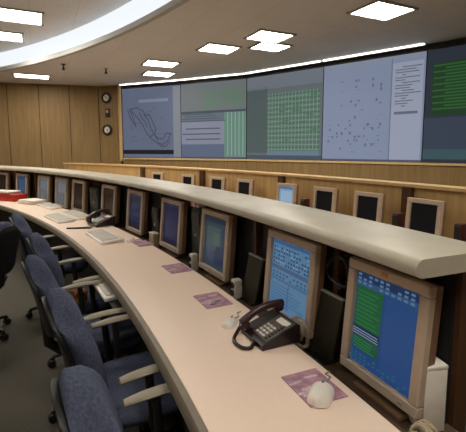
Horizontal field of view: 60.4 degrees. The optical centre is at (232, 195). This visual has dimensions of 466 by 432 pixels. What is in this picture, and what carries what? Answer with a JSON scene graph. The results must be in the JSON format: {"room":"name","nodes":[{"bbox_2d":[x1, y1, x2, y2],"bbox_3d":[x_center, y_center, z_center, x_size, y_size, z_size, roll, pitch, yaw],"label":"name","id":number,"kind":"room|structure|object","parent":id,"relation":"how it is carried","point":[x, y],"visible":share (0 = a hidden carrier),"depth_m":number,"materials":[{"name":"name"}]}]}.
{"room":"control room","nodes":[
{"label":"control room","id":0,"kind":"room"},
{"bbox_2d":[0,82,123,168],"bbox_3d":[-5.385,-1.305,9.423,5.446,3.460,0.403,-1,7,-12],"label":"wall","id":1,"kind":"structure","parent":0,"point":[42,125],"depth_m":9.63,"materials":[{"name":"brown wood"}]},
{"bbox_2d":[101,92,110,102],"bbox_3d":[-3.084,-2.376,9.722,0.270,0.270,0.050,2,7,16],"label":"wall clock","id":2,"kind":"object","parent":1,"relation":"attached to","point":[106,97],"visible":1,"depth_m":9.71,"materials":[{"name":"black plastic"}]},
{"bbox_2d":[102,124,111,134],"bbox_3d":[-3.084,-1.611,9.809,0.270,0.270,0.050,2,7,16],"label":"wall clock","id":3,"kind":"object","parent":1,"relation":"attached to","point":[107,129],"visible":1,"depth_m":9.79,"materials":[{"name":"black plastic"}]},
{"bbox_2d":[105,109,109,116],"bbox_3d":[-3.061,-2.018,9.758,0.110,0.200,0.045,2,7,16],"label":"wall box","id":4,"kind":"object","parent":1,"relation":"attached to","point":[107,111],"visible":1,"depth_m":9.74,"materials":[{"name":"grey plastic"}]},
{"bbox_2d":[0,0,131,52],"bbox_3d":[-4.665,-2.230,2.346,14.029,0.080,15.090,0,6,0],"label":"ceiling","id":5,"kind":"structure","parent":0,"point":[60,17],"depth_m":5.72,"materials":[{"name":"paint"}]},
{"bbox_2d":[0,30,24,42],"bbox_3d":[-3.860,-2.674,6.690,0.650,0.022,0.575,-3,7,-26],"label":"recessed light","id":6,"kind":"object","parent":5,"relation":"in","point":[4,35],"visible":1,"depth_m":6.73,"materials":[{"name":"white plastic"}]},
{"bbox_2d":[0,32,21,41],"bbox_3d":[-3.860,-2.675,6.690,0.580,0.008,0.530,-3,7,-26],"label":"diffuser","id":7,"kind":"object","parent":6,"relation":"attached to","point":[5,36],"depth_m":6.73,"materials":[{"name":"white plastic"}]},
{"bbox_2d":[0,6,43,25],"bbox_3d":[-3.070,-2.563,5.717,0.670,0.022,0.625,-3,7,-26],"label":"recessed light","id":8,"kind":"object","parent":5,"relation":"in","point":[7,14],"visible":1,"depth_m":5.72,"materials":[{"name":"white plastic"}]},
{"bbox_2d":[0,0,189,71],"bbox_3d":[-2.194,-2.143,3.539,3.549,0.358,18.912,-5,8,-38],"label":"light","id":9,"kind":"object","parent":5,"relation":"attached to","point":[135,14],"visible":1,"depth_m":5.97,"materials":[{"name":"white"}]},
{"bbox_2d":[0,0,465,90],"bbox_3d":[0.242,-2.225,5.481,10.003,0.080,27.698,-5,8,-38],"label":"ceiling","id":10,"kind":"structure","parent":0,"point":[323,29],"depth_m":5.50,"materials":[{"name":"paint"}]},
{"bbox_2d":[12,72,50,79],"bbox_3d":[-4.220,-2.505,8.390,0.710,0.022,0.445,-3,7,-26],"label":"recessed light","id":11,"kind":"object","parent":10,"relation":"in","point":[20,75],"visible":1,"depth_m":8.37,"materials":[{"name":"white plastic"}]},
{"bbox_2d":[14,74,48,78],"bbox_3d":[-4.220,-2.507,8.390,0.640,0.008,0.400,-3,7,-26],"label":"diffuser","id":12,"kind":"object","parent":11,"relation":"attached to","point":[36,76],"depth_m":8.42,"materials":[{"name":"white plastic"}]},
{"bbox_2d":[119,79,178,85],"bbox_3d":[-1.953,-2.590,9.180,1.623,0.030,0.069,3,7,24],"label":"recessed light","id":13,"kind":"object","parent":10,"relation":"in","point":[175,79],"visible":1,"depth_m":9.15,"materials":[{"name":"white plastic"}]},
{"bbox_2d":[141,70,176,76],"bbox_3d":[-1.510,-2.475,8.132,0.610,0.022,0.485,-3,7,-26],"label":"recessed light","id":14,"kind":"object","parent":10,"relation":"in","point":[147,72],"visible":1,"depth_m":8.09,"materials":[{"name":"white plastic"}]},
{"bbox_2d":[144,71,172,76],"bbox_3d":[-1.510,-2.478,8.132,0.540,0.008,0.440,-3,7,-26],"label":"diffuser","id":15,"kind":"object","parent":14,"relation":"attached to","point":[147,73],"depth_m":8.09,"materials":[{"name":"white plastic"}]},
{"bbox_2d":[140,59,180,67],"bbox_3d":[-1.300,-2.367,7.178,0.610,0.022,0.485,-3,7,-26],"label":"recessed light","id":16,"kind":"object","parent":10,"relation":"in","point":[149,62],"visible":1,"depth_m":7.15,"materials":[{"name":"white plastic"}]},
{"bbox_2d":[144,61,177,66],"bbox_3d":[-1.300,-2.369,7.178,0.540,0.008,0.440,-3,7,-26],"label":"diffuser","id":17,"kind":"object","parent":16,"relation":"attached to","point":[146,63],"depth_m":7.15,"materials":[{"name":"white plastic"}]},
{"bbox_2d":[178,73,244,80],"bbox_3d":[-0.481,-2.509,8.466,1.622,0.030,0.068,3,7,28],"label":"recessed light","id":18,"kind":"object","parent":10,"relation":"in","point":[235,74],"visible":1,"depth_m":8.44,"materials":[{"name":"white plastic"}]},
{"bbox_2d":[195,42,241,54],"bbox_3d":[-0.220,-2.246,6.115,0.570,0.022,0.485,-3,7,-26],"label":"recessed light","id":19,"kind":"object","parent":10,"relation":"in","point":[210,47],"visible":1,"depth_m":6.10,"materials":[{"name":"white plastic"}]},
{"bbox_2d":[200,44,236,52],"bbox_3d":[-0.220,-2.248,6.115,0.500,0.008,0.440,-3,7,-26],"label":"diffuser","id":20,"kind":"object","parent":19,"relation":"attached to","point":[211,48],"depth_m":6.10,"materials":[{"name":"white plastic"}]},
{"bbox_2d":[243,28,296,43],"bbox_3d":[0.500,-2.171,5.459,0.570,0.022,0.465,-3,7,-26],"label":"recessed light","id":21,"kind":"object","parent":10,"relation":"in","point":[263,35],"visible":1,"depth_m":5.45,"materials":[{"name":"white plastic"}]},
{"bbox_2d":[248,31,291,41],"bbox_3d":[0.500,-2.173,5.459,0.500,0.008,0.420,-3,7,-26],"label":"diffuser","id":22,"kind":"object","parent":21,"relation":"attached to","point":[263,36],"depth_m":5.45,"materials":[{"name":"white plastic"}]},
{"bbox_2d":[247,41,293,52],"bbox_3d":[0.560,-2.233,6.006,0.550,0.022,0.425,-3,7,-26],"label":"recessed light","id":23,"kind":"object","parent":10,"relation":"in","point":[263,46],"visible":0.9,"depth_m":5.98,"materials":[{"name":"white plastic"}]},
{"bbox_2d":[253,43,288,50],"bbox_3d":[0.560,-2.235,6.006,0.480,0.008,0.380,-3,7,-26],"label":"diffuser","id":24,"kind":"object","parent":23,"relation":"attached to","point":[258,46],"depth_m":5.98,"materials":[{"name":"white plastic"}]},
{"bbox_2d":[244,60,321,74],"bbox_3d":[0.888,-2.400,7.515,1.730,0.030,0.068,6,9,41],"label":"recessed light","id":25,"kind":"object","parent":10,"relation":"in","point":[317,61],"visible":1,"depth_m":7.45,"materials":[{"name":"white plastic"}]},
{"bbox_2d":[323,42,425,61],"bbox_3d":[2.172,-2.270,6.372,1.679,0.030,0.069,6,9,42],"label":"recessed light","id":26,"kind":"object","parent":10,"relation":"in","point":[423,43],"visible":1,"depth_m":6.29,"materials":[{"name":"white plastic"}]},
{"bbox_2d":[346,0,418,21],"bbox_3d":[1.660,-2.057,4.456,0.610,0.022,0.465,-3,7,-26],"label":"recessed light","id":27,"kind":"object","parent":10,"relation":"in","point":[381,10],"visible":1,"depth_m":4.44,"materials":[{"name":"white plastic"}]},
{"bbox_2d":[352,2,412,19],"bbox_3d":[1.660,-2.059,4.456,0.540,0.008,0.420,-3,7,-26],"label":"diffuser","id":28,"kind":"object","parent":27,"relation":"attached to","point":[372,10],"depth_m":4.44,"materials":[{"name":"white plastic"}]},
{"bbox_2d":[0,246,465,431],"bbox_3d":[-1.100,1.143,3.663,13.800,0.100,13.020,0,6,0],"label":"floor","id":29,"kind":"structure","parent":0,"point":[26,400],"depth_m":2.79,"materials":[{"name":"carpet"}]},
{"bbox_2d":[0,222,20,340],"bbox_3d":[-2.024,0.669,3.155,0.656,0.954,0.599,1,7,10],"label":"office chair","id":30,"kind":"object","parent":29,"relation":"on","point":[10,235],"visible":1,"depth_m":3.11,"materials":[{"name":"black fabric"}]},
{"bbox_2d":[9,213,88,317],"bbox_3d":[-1.654,0.611,3.670,0.656,0.954,0.599,-5,8,-35],"label":"office chair","id":31,"kind":"object","parent":29,"relation":"on","point":[16,219],"visible":0.38,"depth_m":3.44,"materials":[{"name":"blue fabric"}]},
{"bbox_2d":[26,233,135,367],"bbox_3d":[-1.079,0.705,2.846,0.656,0.954,0.599,-4,8,-33],"label":"office chair","id":32,"kind":"object","parent":29,"relation":"on","point":[37,244],"visible":0.42,"depth_m":2.61,"materials":[{"name":"blue fabric"}]},
{"bbox_2d":[69,288,87,304],"bbox_3d":[-1.031,0.648,2.660,0.120,0.135,0.085,5,8,35],"label":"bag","id":33,"kind":"object","parent":32,"relation":"on","point":[73,292],"visible":0.35,"depth_m":2.63,"materials":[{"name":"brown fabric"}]},
{"bbox_2d":[21,254,142,423],"bbox_3d":[-0.814,0.768,2.286,0.656,0.954,0.599,-4,8,-33],"label":"office chair","id":34,"kind":"object","parent":29,"relation":"on","point":[39,276],"visible":0.43,"depth_m":2.09,"materials":[{"name":"blue fabric"}]},
{"bbox_2d":[51,365,170,431],"bbox_3d":[-0.151,0.895,1.173,0.656,0.954,0.599,-3,7,-27],"label":"office chair","id":35,"kind":"object","parent":29,"relation":"on","point":[82,400],"visible":0.94,"depth_m":0.95,"materials":[{"name":"blue fabric"}]},
{"bbox_2d":[41,287,184,431],"bbox_3d":[-0.459,0.827,1.767,0.656,0.954,0.599,-4,7,-30],"label":"office chair","id":36,"kind":"object","parent":29,"relation":"on","point":[124,377],"visible":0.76,"depth_m":1.55,"materials":[{"name":"blue fabric"}]},
{"bbox_2d":[0,165,465,431],"bbox_3d":[-2.175,0.385,4.481,1.581,1.220,9.279,-6,9,-40],"label":"console","id":37,"kind":"object","parent":29,"relation":"on","point":[216,385],"depth_m":1.51,"materials":[{"name":"laminate"}]},
{"bbox_2d":[0,172,10,189],"bbox_3d":[-3.979,-0.163,6.977,0.385,0.485,0.143,5,8,36],"label":"desktop monitor","id":38,"kind":"object","parent":37,"relation":"on","point":[5,178],"visible":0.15,"depth_m":6.88,"materials":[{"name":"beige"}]},
{"bbox_2d":[0,193,26,201],"bbox_3d":[-3.369,0.021,5.999,0.530,0.100,0.225,2,7,21],"label":"storage box","id":39,"kind":"object","parent":37,"relation":"on","point":[3,197],"visible":0.68,"depth_m":5.88,"materials":[{"name":"red plastic"}]},
{"bbox_2d":[0,190,20,193],"bbox_3d":[-3.425,-0.054,6.038,0.399,0.040,0.247,2,7,21],"label":"paper stack","id":40,"kind":"object","parent":39,"relation":"on","point":[1,191],"visible":1,"depth_m":5.95,"materials":[{"name":"white paper"}]},
{"bbox_2d":[16,173,30,198],"bbox_3d":[-3.407,-0.113,6.534,0.385,0.485,0.143,5,8,39],"label":"desktop monitor","id":41,"kind":"object","parent":37,"relation":"on","point":[23,181],"visible":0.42,"depth_m":6.46,"materials":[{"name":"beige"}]},
{"bbox_2d":[17,198,46,204],"bbox_3d":[-2.837,0.082,5.656,0.391,0.056,0.283,4,8,32],"label":"paper stack","id":42,"kind":"object","parent":37,"relation":"on","point":[32,201],"visible":0.94,"depth_m":5.58,"materials":[{"name":"white paper"}]},
{"bbox_2d":[37,175,52,202],"bbox_3d":[-2.805,-0.054,6.014,0.385,0.485,0.143,6,9,42],"label":"desktop monitor","id":43,"kind":"object","parent":37,"relation":"on","point":[45,183],"visible":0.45,"depth_m":5.94,"materials":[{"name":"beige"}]},
{"bbox_2d":[36,202,61,209],"bbox_3d":[-2.432,0.134,5.282,0.150,0.039,0.500,-6,9,-44],"label":"keyboard","id":44,"kind":"object","parent":37,"relation":"on","point":[47,205],"visible":1,"depth_m":5.20,"materials":[{"name":"white plastic"}]},
{"bbox_2d":[44,213,75,223],"bbox_3d":[-1.892,0.241,4.353,0.180,0.039,0.540,-5,8,-39],"label":"keyboard","id":45,"kind":"object","parent":37,"relation":"on","point":[58,218],"visible":1,"depth_m":4.27,"materials":[{"name":"white plastic"}]},
{"bbox_2d":[55,177,70,209],"bbox_3d":[-2.353,-0.004,5.580,0.143,0.485,0.385,-6,9,-44],"label":"desktop monitor","id":46,"kind":"object","parent":37,"relation":"on","point":[62,185],"visible":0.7,"depth_m":5.50,"materials":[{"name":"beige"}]},
{"bbox_2d":[61,210,92,219],"bbox_3d":[-1.786,0.217,4.561,0.170,0.039,0.580,-5,8,-40],"label":"keyboard","id":47,"kind":"object","parent":37,"relation":"on","point":[75,214],"visible":0.95,"depth_m":4.49,"materials":[{"name":"white plastic"}]},
{"bbox_2d":[66,227,93,228],"bbox_3d":[-1.464,0.309,3.832,0.245,0.016,0.016,-1,7,-10],"label":"pen","id":48,"kind":"object","parent":37,"relation":"on","point":[67,227],"visible":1,"depth_m":3.82,"materials":[{"name":"black plastic"}]},
{"bbox_2d":[71,180,89,214],"bbox_3d":[-1.954,0.043,5.162,0.143,0.485,0.385,-6,9,-42],"label":"desktop monitor","id":49,"kind":"object","parent":37,"relation":"on","point":[80,189],"visible":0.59,"depth_m":5.09,"materials":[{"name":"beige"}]},
{"bbox_2d":[90,186,101,218],"bbox_3d":[-1.640,0.098,4.797,0.068,0.400,0.260,-5,8,-40],"label":"computer tower","id":50,"kind":"object","parent":37,"relation":"on","point":[95,192],"visible":0.79,"depth_m":4.74,"materials":[{"name":"grey plastic"}]},
{"bbox_2d":[85,208,115,226],"bbox_3d":[-1.324,0.219,4.016,0.253,0.147,0.210,-6,9,-42],"label":"desk telephone","id":51,"kind":"object","parent":37,"relation":"on","point":[105,219],"visible":1,"depth_m":3.99,"materials":[{"name":"black plastic"}]},
{"bbox_2d":[85,229,123,244],"bbox_3d":[-1.106,0.347,3.429,0.190,0.039,0.500,-4,8,-34],"label":"keyboard","id":52,"kind":"object","parent":37,"relation":"on","point":[102,236],"visible":1,"depth_m":3.35,"materials":[{"name":"white plastic"}]},
{"bbox_2d":[93,279,116,301],"bbox_3d":[-0.779,0.572,2.515,0.148,0.039,0.420,-4,8,-30],"label":"keyboard","id":53,"kind":"object","parent":37,"relation":"on","point":[103,289],"visible":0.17,"depth_m":2.40,"materials":[{"name":"white plastic"}]},
{"bbox_2d":[101,184,121,226],"bbox_3d":[-1.343,0.125,4.448,0.143,0.485,0.385,-5,8,-38],"label":"desktop monitor","id":54,"kind":"object","parent":37,"relation":"on","point":[110,195],"visible":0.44,"depth_m":4.36,"materials":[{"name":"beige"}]},
{"bbox_2d":[108,299,122,308],"bbox_3d":[-0.669,0.592,2.568,0.344,0.013,0.660,-4,8,-30],"label":"keyboard tray","id":55,"kind":"object","parent":37,"relation":"on","point":[114,304],"depth_m":2.27,"materials":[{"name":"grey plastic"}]},
{"bbox_2d":[126,238,141,242],"bbox_3d":[-0.810,0.361,3.337,0.056,0.027,0.188,4,8,34],"label":"computer mouse","id":56,"kind":"object","parent":37,"relation":"on","point":[130,240],"visible":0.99,"depth_m":3.28,"materials":[{"name":"white plastic"}]},
{"bbox_2d":[126,189,149,238],"bbox_3d":[-0.908,0.191,3.872,0.143,0.485,0.385,-5,8,-35],"label":"desktop monitor","id":57,"kind":"object","parent":37,"relation":"on","point":[137,214],"visible":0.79,"depth_m":3.80,"materials":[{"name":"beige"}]},
{"bbox_2d":[132,240,153,246],"bbox_3d":[-0.734,0.385,3.225,0.130,0.005,0.200,-4,8,-32],"label":"mouse pad","id":58,"kind":"object","parent":37,"relation":"on","point":[141,243],"visible":1,"depth_m":3.21,"materials":[{"name":"pink fabric"}]},
{"bbox_2d":[149,231,158,247],"bbox_3d":[-0.686,0.383,3.472,0.056,0.132,0.106,-4,8,-33],"label":"speaker","id":59,"kind":"object","parent":37,"relation":"on","point":[153,236],"visible":0.87,"depth_m":3.44,"materials":[{"name":"white plastic"}]},
{"bbox_2d":[151,206,160,246],"bbox_3d":[-0.675,0.270,3.545,0.048,0.340,0.150,-4,8,-33],"label":"speaker","id":60,"kind":"object","parent":37,"relation":"on","point":[156,211],"visible":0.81,"depth_m":3.50,"materials":[{"name":"black plastic"}]},
{"bbox_2d":[159,197,188,258],"bbox_3d":[-0.458,0.267,3.202,0.143,0.485,0.385,-4,8,-32],"label":"desktop monitor","id":61,"kind":"object","parent":37,"relation":"on","point":[174,213],"visible":0.91,"depth_m":3.13,"materials":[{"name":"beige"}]},
{"bbox_2d":[162,263,192,273],"bbox_3d":[-0.359,0.462,2.549,0.140,0.005,0.190,-4,7,-29],"label":"mouse pad","id":62,"kind":"object","parent":37,"relation":"on","point":[178,267],"visible":1,"depth_m":2.53,"materials":[{"name":"pink fabric"}]},
{"bbox_2d":[164,265,184,271],"bbox_3d":[-0.364,0.461,2.537,0.119,0.001,0.132,-4,7,-29],"label":"print","id":63,"kind":"object","parent":62,"relation":"on","point":[170,268],"depth_m":2.53},
{"bbox_2d":[188,253,197,270],"bbox_3d":[-0.280,0.465,2.808,0.057,0.120,0.050,-4,8,-30],"label":"speaker","id":64,"kind":"object","parent":37,"relation":"on","point":[193,257],"visible":0.94,"depth_m":2.79},
{"bbox_2d":[192,206,203,269],"bbox_3d":[-0.245,0.299,2.852,0.053,0.440,0.150,-4,8,-30],"label":"speaker","id":65,"kind":"object","parent":37,"relation":"on","point":[196,212],"visible":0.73,"depth_m":2.83,"materials":[{"name":"grey plastic"}]},
{"bbox_2d":[190,201,205,207],"bbox_3d":[-0.249,0.060,2.846,0.074,0.040,0.130,-4,8,-30],"label":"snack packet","id":66,"kind":"object","parent":65,"relation":"on","point":[193,204],"visible":0.56,"depth_m":2.79,"materials":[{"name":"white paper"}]},
{"bbox_2d":[193,292,232,308],"bbox_3d":[-0.103,0.523,2.010,0.140,0.005,0.190,-3,7,-27],"label":"mouse pad","id":67,"kind":"object","parent":37,"relation":"on","point":[213,299],"visible":1,"depth_m":2.00,"materials":[{"name":"pink fabric"}]},
{"bbox_2d":[197,294,223,305],"bbox_3d":[-0.108,0.523,1.998,0.119,0.001,0.132,-3,7,-27],"label":"print","id":68,"kind":"object","parent":67,"relation":"on","point":[209,299],"depth_m":2.01},
{"bbox_2d":[198,208,237,285],"bbox_3d":[-0.083,0.339,2.571,0.143,0.485,0.385,-4,7,-29],"label":"desktop monitor","id":69,"kind":"object","parent":37,"relation":"on","point":[218,234],"visible":0.98,"depth_m":2.50,"materials":[{"name":"beige plastic"}]},
{"bbox_2d":[221,311,240,328],"bbox_3d":[0.002,0.538,1.772,0.059,0.029,0.190,3,7,21],"label":"computer mouse","id":70,"kind":"object","parent":37,"relation":"on","point":[228,323],"visible":1,"depth_m":1.70,"materials":[{"name":"white plastic"}]},
{"bbox_2d":[230,278,241,298],"bbox_3d":[0.018,0.530,2.284,0.057,0.110,0.050,-3,7,-27],"label":"speaker","id":71,"kind":"object","parent":37,"relation":"on","point":[236,283],"visible":0.98,"depth_m":2.26},
{"bbox_2d":[240,253,265,306],"bbox_3d":[0.107,0.462,2.219,0.090,0.259,0.150,-3,7,-27],"label":"speaker","id":72,"kind":"object","parent":37,"relation":"on","point":[254,271],"visible":0.97,"depth_m":2.20,"materials":[{"name":"grey plastic"}]},
{"bbox_2d":[232,299,299,350],"bbox_3d":[0.122,0.511,1.590,0.263,0.125,0.174,-3,7,-26],"label":"desk telephone","id":73,"kind":"object","parent":37,"relation":"on","point":[272,329],"visible":1,"depth_m":1.58,"materials":[{"name":"black plastic"}]},
{"bbox_2d":[116,226,457,431],"bbox_3d":[-2.042,0.337,4.574,1.102,0.025,9.254,-6,9,-40],"label":"shelf","id":74,"kind":"object","parent":37,"relation":"attached to","point":[343,374],"depth_m":1.50,"materials":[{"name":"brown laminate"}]},
{"bbox_2d":[263,228,326,341],"bbox_3d":[0.291,0.421,1.850,0.143,0.485,0.385,-3,7,-25],"label":"desktop monitor","id":75,"kind":"object","parent":37,"relation":"on","point":[295,265],"visible":0.84,"depth_m":1.78,"materials":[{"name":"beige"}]},
{"bbox_2d":[281,368,347,407],"bbox_3d":[0.256,0.607,1.275,0.138,0.005,0.172,-3,7,-23],"label":"mouse pad","id":76,"kind":"object","parent":37,"relation":"on","point":[301,382],"visible":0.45,"depth_m":1.29,"materials":[{"name":"pink fabric"}]},
{"bbox_2d":[289,374,324,396],"bbox_3d":[0.250,0.606,1.264,0.119,0.001,0.120,-3,7,-23],"label":"print","id":77,"kind":"object","parent":76,"relation":"on","point":[301,384],"depth_m":1.29},
{"bbox_2d":[307,371,334,407],"bbox_3d":[0.284,0.589,1.255,0.074,0.037,0.204,3,7,24],"label":"computer mouse","id":78,"kind":"object","parent":76,"relation":"on","point":[321,393],"visible":1,"depth_m":1.19,"materials":[{"name":"white plastic"}]},
{"bbox_2d":[305,288,345,365],"bbox_3d":[0.373,0.527,1.632,0.090,0.264,0.165,-3,7,-24],"label":"speaker","id":79,"kind":"object","parent":37,"relation":"on","point":[323,344],"visible":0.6,"depth_m":1.61,"materials":[{"name":"grey plastic"}]},
{"bbox_2d":[340,257,443,421],"bbox_3d":[0.527,0.479,1.336,0.143,0.485,0.350,-3,7,-23],"label":"desktop monitor","id":80,"kind":"object","parent":37,"relation":"on","point":[392,316],"visible":0.95,"depth_m":1.28,"materials":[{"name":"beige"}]},
{"bbox_2d":[409,357,448,431],"bbox_3d":[0.589,0.600,1.231,0.076,0.210,0.101,-1,7,-11],"label":"storage box","id":81,"kind":"object","parent":37,"relation":"on","point":[436,381],"visible":0.51,"depth_m":1.18,"materials":[{"name":"white plastic"}]},
{"bbox_2d":[63,163,465,238],"bbox_3d":[-0.251,0.352,4.794,1.773,1.215,11.196,-5,8,-36],"label":"console","id":82,"kind":"object","parent":29,"relation":"on","point":[397,193],"visible":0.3,"depth_m":4.21,"materials":[{"name":"brown wood"}]},
{"bbox_2d":[151,172,163,179],"bbox_3d":[-1.252,-0.192,6.770,0.300,0.409,0.143,6,9,45],"label":"desktop monitor","id":83,"kind":"object","parent":82,"relation":"on","point":[155,175],"visible":0.25,"depth_m":6.71,"materials":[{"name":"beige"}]},
{"bbox_2d":[181,174,195,184],"bbox_3d":[-0.666,-0.122,6.156,0.143,0.409,0.300,-6,9,-42],"label":"desktop monitor","id":84,"kind":"object","parent":82,"relation":"on","point":[186,178],"visible":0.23,"depth_m":6.09,"materials":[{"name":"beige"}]},
{"bbox_2d":[210,176,225,190],"bbox_3d":[-0.193,-0.059,5.605,0.143,0.409,0.300,-5,8,-39],"label":"desktop monitor","id":85,"kind":"object","parent":82,"relation":"on","point":[219,183],"visible":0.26,"depth_m":5.54,"materials":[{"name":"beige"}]},
{"bbox_2d":[236,179,254,195],"bbox_3d":[0.174,-0.006,5.140,0.143,0.409,0.300,-5,8,-37],"label":"desktop monitor","id":86,"kind":"object","parent":82,"relation":"on","point":[243,186],"visible":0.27,"depth_m":5.09,"materials":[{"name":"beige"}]},
{"bbox_2d":[276,183,298,204],"bbox_3d":[0.629,0.066,4.506,0.143,0.409,0.300,-4,8,-34],"label":"desktop monitor","id":87,"kind":"object","parent":82,"relation":"on","point":[286,192],"visible":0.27,"depth_m":4.45,"materials":[{"name":"beige plastic"}]},
{"bbox_2d":[301,198,309,206],"bbox_3d":[0.763,0.150,4.246,0.085,0.240,0.060,-4,8,-33],"label":"speaker","id":88,"kind":"object","parent":82,"relation":"on","point":[304,201],"visible":0.41,"depth_m":4.21},
{"bbox_2d":[312,186,338,212],"bbox_3d":[0.945,0.121,4.022,0.143,0.409,0.300,-4,8,-32],"label":"desktop monitor","id":89,"kind":"object","parent":82,"relation":"on","point":[326,199],"visible":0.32,"depth_m":3.97,"materials":[{"name":"black"}]},
{"bbox_2d":[353,191,385,222],"bbox_3d":[1.223,0.173,3.561,0.143,0.409,0.300,-4,7,-30],"label":"desktop monitor","id":90,"kind":"object","parent":82,"relation":"on","point":[367,205],"visible":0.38,"depth_m":3.51,"materials":[{"name":"black"}]},
{"bbox_2d":[392,212,403,227],"bbox_3d":[1.347,0.261,3.274,0.085,0.240,0.060,-4,7,-29],"label":"speaker","id":91,"kind":"object","parent":82,"relation":"on","point":[397,218],"visible":0.48,"depth_m":3.24},
{"bbox_2d":[392,215,396,225],"bbox_3d":[1.312,0.263,3.255,0.006,0.200,0.048,-4,7,-29],"label":"grille","id":92,"kind":"object","parent":91,"relation":"attached to","point":[394,217],"depth_m":3.25,"materials":[{"name":"black plastic"}]},
{"bbox_2d":[405,197,446,235],"bbox_3d":[1.490,0.228,3.079,0.143,0.409,0.300,-3,7,-28],"label":"desktop monitor","id":93,"kind":"object","parent":82,"relation":"on","point":[423,215],"visible":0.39,"depth_m":3.03,"materials":[{"name":"black"}]},
{"bbox_2d":[453,223,465,241],"bbox_3d":[1.594,0.314,2.807,0.085,0.240,0.060,-3,7,-27],"label":"speaker","id":94,"kind":"object","parent":82,"relation":"on","point":[459,228],"visible":0.47,"depth_m":2.77},
{"bbox_2d":[453,226,460,239],"bbox_3d":[1.559,0.316,2.789,0.006,0.200,0.048,-3,7,-27],"label":"grille","id":95,"kind":"object","parent":94,"relation":"attached to","point":[457,229],"depth_m":2.78,"materials":[{"name":"black plastic"}]},
{"bbox_2d":[123,37,465,186],"bbox_3d":[0.907,-1.074,7.615,8.401,3.410,0.879,5,8,36],"label":"wall","id":96,"kind":"structure","parent":0,"point":[427,174],"depth_m":6.89,"materials":[{"name":"brown wood"}]},
{"bbox_2d":[117,85,122,160],"bbox_3d":[-2.725,-1.752,9.678,0.068,1.810,0.050,5,8,36],"label":"trim","id":97,"kind":"structure","parent":96,"relation":"attached to","point":[118,86],"depth_m":9.66,"materials":[{"name":"brown wood"}]},
{"bbox_2d":[122,85,181,157],"bbox_3d":[-1.901,-1.707,9.396,1.637,1.635,0.110,3,7,24],"label":"wall display","id":98,"kind":"object","parent":96,"relation":"attached to","point":[151,115],"visible":0.98,"depth_m":9.33,"materials":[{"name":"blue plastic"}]},
{"bbox_2d":[181,79,246,158],"bbox_3d":[-0.422,-1.625,8.678,1.636,1.635,0.111,3,7,28],"label":"wall display","id":99,"kind":"object","parent":96,"relation":"attached to","point":[213,114],"visible":1,"depth_m":8.61,"materials":[{"name":"grey glass"}]},
{"bbox_2d":[247,67,323,159],"bbox_3d":[0.971,-1.515,7.710,1.744,1.635,0.111,6,9,41],"label":"wall display","id":100,"kind":"object","parent":96,"relation":"attached to","point":[285,110],"visible":1,"depth_m":7.60,"materials":[{"name":"glass"}]},
{"bbox_2d":[123,158,465,165],"bbox_3d":[0.868,-0.657,7.604,8.354,0.035,0.780,5,8,36],"label":"trim","id":101,"kind":"structure","parent":96,"relation":"attached to","point":[272,160],"depth_m":7.20,"materials":[{"name":"brown wood"}]},
{"bbox_2d":[322,51,427,161],"bbox_3d":[2.257,-1.385,6.567,1.693,1.635,0.110,6,9,42],"label":"wall display","id":102,"kind":"object","parent":96,"relation":"attached to","point":[374,109],"visible":1,"depth_m":6.45,"materials":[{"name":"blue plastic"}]},
{"bbox_2d":[422,44,465,162],"bbox_3d":[3.461,-1.252,5.401,0.111,1.635,1.649,-6,9,-43],"label":"wall display","id":103,"kind":"object","parent":96,"relation":"attached to","point":[444,134],"visible":1,"depth_m":5.75,"materials":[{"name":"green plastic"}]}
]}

